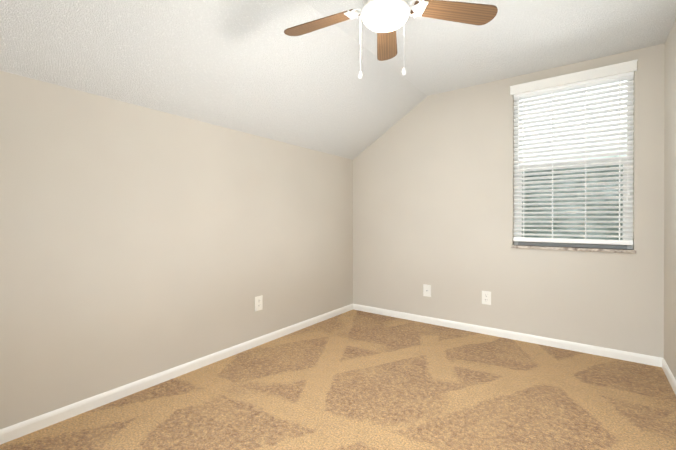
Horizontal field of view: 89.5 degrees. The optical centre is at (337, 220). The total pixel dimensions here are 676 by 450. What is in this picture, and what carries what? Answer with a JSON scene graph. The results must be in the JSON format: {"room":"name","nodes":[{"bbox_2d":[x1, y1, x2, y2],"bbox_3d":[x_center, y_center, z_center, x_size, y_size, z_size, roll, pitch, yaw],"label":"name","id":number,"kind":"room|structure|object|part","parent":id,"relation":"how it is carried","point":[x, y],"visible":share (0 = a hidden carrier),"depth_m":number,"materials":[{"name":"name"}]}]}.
{"room":"empty bedroom","nodes":[
{"label":"empty bedroom","id":0,"kind":"room"},
{"bbox_2d":[0,71,352,428],"bbox_3d":[-1.308,0.185,2.671,0.150,2.034,5.196,0,0,36],"label":"wall","id":1,"kind":"structure","parent":0,"point":[137,242],"depth_m":2.42,"materials":[{"name":"beige paint"}]},
{"bbox_2d":[0,304,351,444],"bbox_3d":[-1.243,1.164,2.627,0.013,0.076,4.896,0,0,36],"label":"baseboard","id":2,"kind":"structure","parent":1,"relation":"attached to","point":[20,429],"depth_m":2.41,"materials":[{"name":"white wood"}]},
{"bbox_2d":[255,295,262,310],"bbox_3d":[-0.762,0.797,3.285,0.008,0.140,0.092,0,0,36],"label":"electrical outlet","id":3,"kind":"object","parent":1,"relation":"attached to","point":[258,303],"visible":1,"depth_m":3.28,"materials":[{"name":"white plastic"}]},
{"bbox_2d":[0,310,675,449],"bbox_3d":[-0.013,1.266,1.726,3.362,0.120,5.196,0,0,36],"label":"floor","id":4,"kind":"structure","parent":0,"point":[355,380],"depth_m":2.27,"materials":[{"name":"carpet"}]},
{"bbox_2d":[0,0,675,159],"bbox_3d":[-0.013,-1.151,1.717,3.362,0.866,5.196,0,0,36],"label":"ceiling","id":5,"kind":"structure","parent":0,"point":[249,66],"depth_m":2.52,"materials":[{"name":"white paint"}]},
{"bbox_2d":[284,0,497,78],"bbox_3d":[0.203,-1.071,1.736,1.177,0.744,1.178,0,0,36],"label":"fan","id":6,"kind":"object","parent":5,"relation":"hanging from","point":[384,19],"visible":1,"depth_m":1.80,"materials":[{"name":"brown wood"}]},
{"label":"blade","id":7,"kind":"part","parent":6,"relation":"part of","materials":[{"name":"brown wood"}]},
{"bbox_3d":[0.241,-1.246,1.739,0.255,0.395,0.255,0,0,36],"label":"motor","id":8,"kind":"part","parent":6,"relation":"part of","materials":[{"name":"white metal"}]},
{"bbox_3d":[0.241,-1.023,1.740,0.234,0.066,0.234,0,0,36],"label":"globe","id":9,"kind":"part","parent":6,"relation":"part of","materials":[{"name":"white glass"}]},
{"bbox_3d":[0.303,-1.110,2.121,0.138,0.006,0.473,-12,-2,9],"label":"blade","id":10,"kind":"part","parent":6,"relation":"part of","materials":[{"name":"brown wood"}]},
{"bbox_3d":[0.621,-1.109,1.812,0.473,0.006,0.138,0,-12,-11],"label":"blade","id":11,"kind":"part","parent":6,"relation":"part of","materials":[{"name":"brown wood"}]},
{"bbox_2d":[353,43,664,357],"bbox_3d":[1.478,-0.126,3.756,3.062,2.649,0.150,0,0,36],"label":"wall","id":12,"kind":"structure","parent":0,"point":[433,191],"depth_m":3.58,"materials":[{"name":"beige paint"}]},
{"bbox_2d":[423,284,430,296],"bbox_3d":[1.038,0.818,3.979,0.092,0.140,0.016,0,0,36],"label":"electrical outlet","id":13,"kind":"object","parent":12,"relation":"attached to","point":[426,290],"visible":1,"depth_m":3.98,"materials":[{"name":"white plastic"}]},
{"bbox_2d":[482,291,490,304],"bbox_3d":[1.565,0.815,3.598,0.092,0.140,0.008,0,0,36],"label":"electrical outlet","id":14,"kind":"object","parent":12,"relation":"attached to","point":[486,297],"visible":1,"depth_m":3.59,"materials":[{"name":"white plastic"}]},
{"bbox_2d":[352,304,659,366],"bbox_3d":[1.429,1.161,3.695,3.000,0.076,0.013,0,0,36],"label":"baseboard","id":15,"kind":"structure","parent":12,"relation":"attached to","point":[590,349],"depth_m":3.38,"materials":[{"name":"white wood"}]},
{"bbox_2d":[514,80,632,248],"bbox_3d":[2.207,-0.526,3.262,0.932,1.552,0.074,0,0,36],"label":"window","id":16,"kind":"structure","parent":12,"relation":"in","point":[623,219],"depth_m":3.20,"materials":[{"name":"white"}]},
{"bbox_2d":[522,165,622,239],"bbox_3d":[2.225,-0.148,3.289,0.856,0.729,0.002,0,0,36],"label":"screen","id":17,"kind":"object","parent":16,"relation":"attached to","point":[611,190],"depth_m":3.27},
{"bbox_2d":[518,242,626,248],"bbox_3d":[2.210,0.233,3.270,0.856,0.034,0.062,0,0,36],"label":"track","id":18,"kind":"object","parent":16,"relation":"attached to","point":[576,245],"visible":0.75,"depth_m":3.22,"materials":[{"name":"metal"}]},
{"bbox_2d":[510,59,637,244],"bbox_3d":[2.154,-0.573,3.195,0.972,1.566,0.102,0,0,36],"label":"window blind","id":19,"kind":"object","parent":16,"relation":"attached to","point":[610,74],"visible":0.96,"depth_m":3.17,"materials":[{"name":"white plastic"}]},
{"bbox_2d":[511,245,635,252],"bbox_3d":[2.163,0.263,3.206,0.956,0.026,0.118,0,0,36],"label":"sill","id":20,"kind":"structure","parent":12,"relation":"attached to","point":[580,249],"depth_m":3.12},
{"bbox_2d":[664,19,675,378],"bbox_3d":[1.283,-0.125,0.772,0.150,2.669,5.196,0,0,36],"label":"wall","id":21,"kind":"structure","parent":0,"point":[670,220],"depth_m":2.58,"materials":[{"name":"beige paint"}]},
{"bbox_2d":[660,357,675,394],"bbox_3d":[1.217,1.171,0.824,0.013,0.076,4.896,0,0,36],"label":"baseboard","id":22,"kind":"structure","parent":21,"relation":"attached to","point":[672,381],"depth_m":2.56,"materials":[{"name":"white wood"}]},
{"label":"outside","id":23,"kind":"structure","parent":0,"visible":0},
{"bbox_2d":[519,81,626,239],"bbox_3d":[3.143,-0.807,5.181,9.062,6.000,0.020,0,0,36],"label":"window pane","id":24,"kind":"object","parent":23,"point":[566,210],"depth_m":4.95,"materials":[{"name":"clear glass"}]}
]}

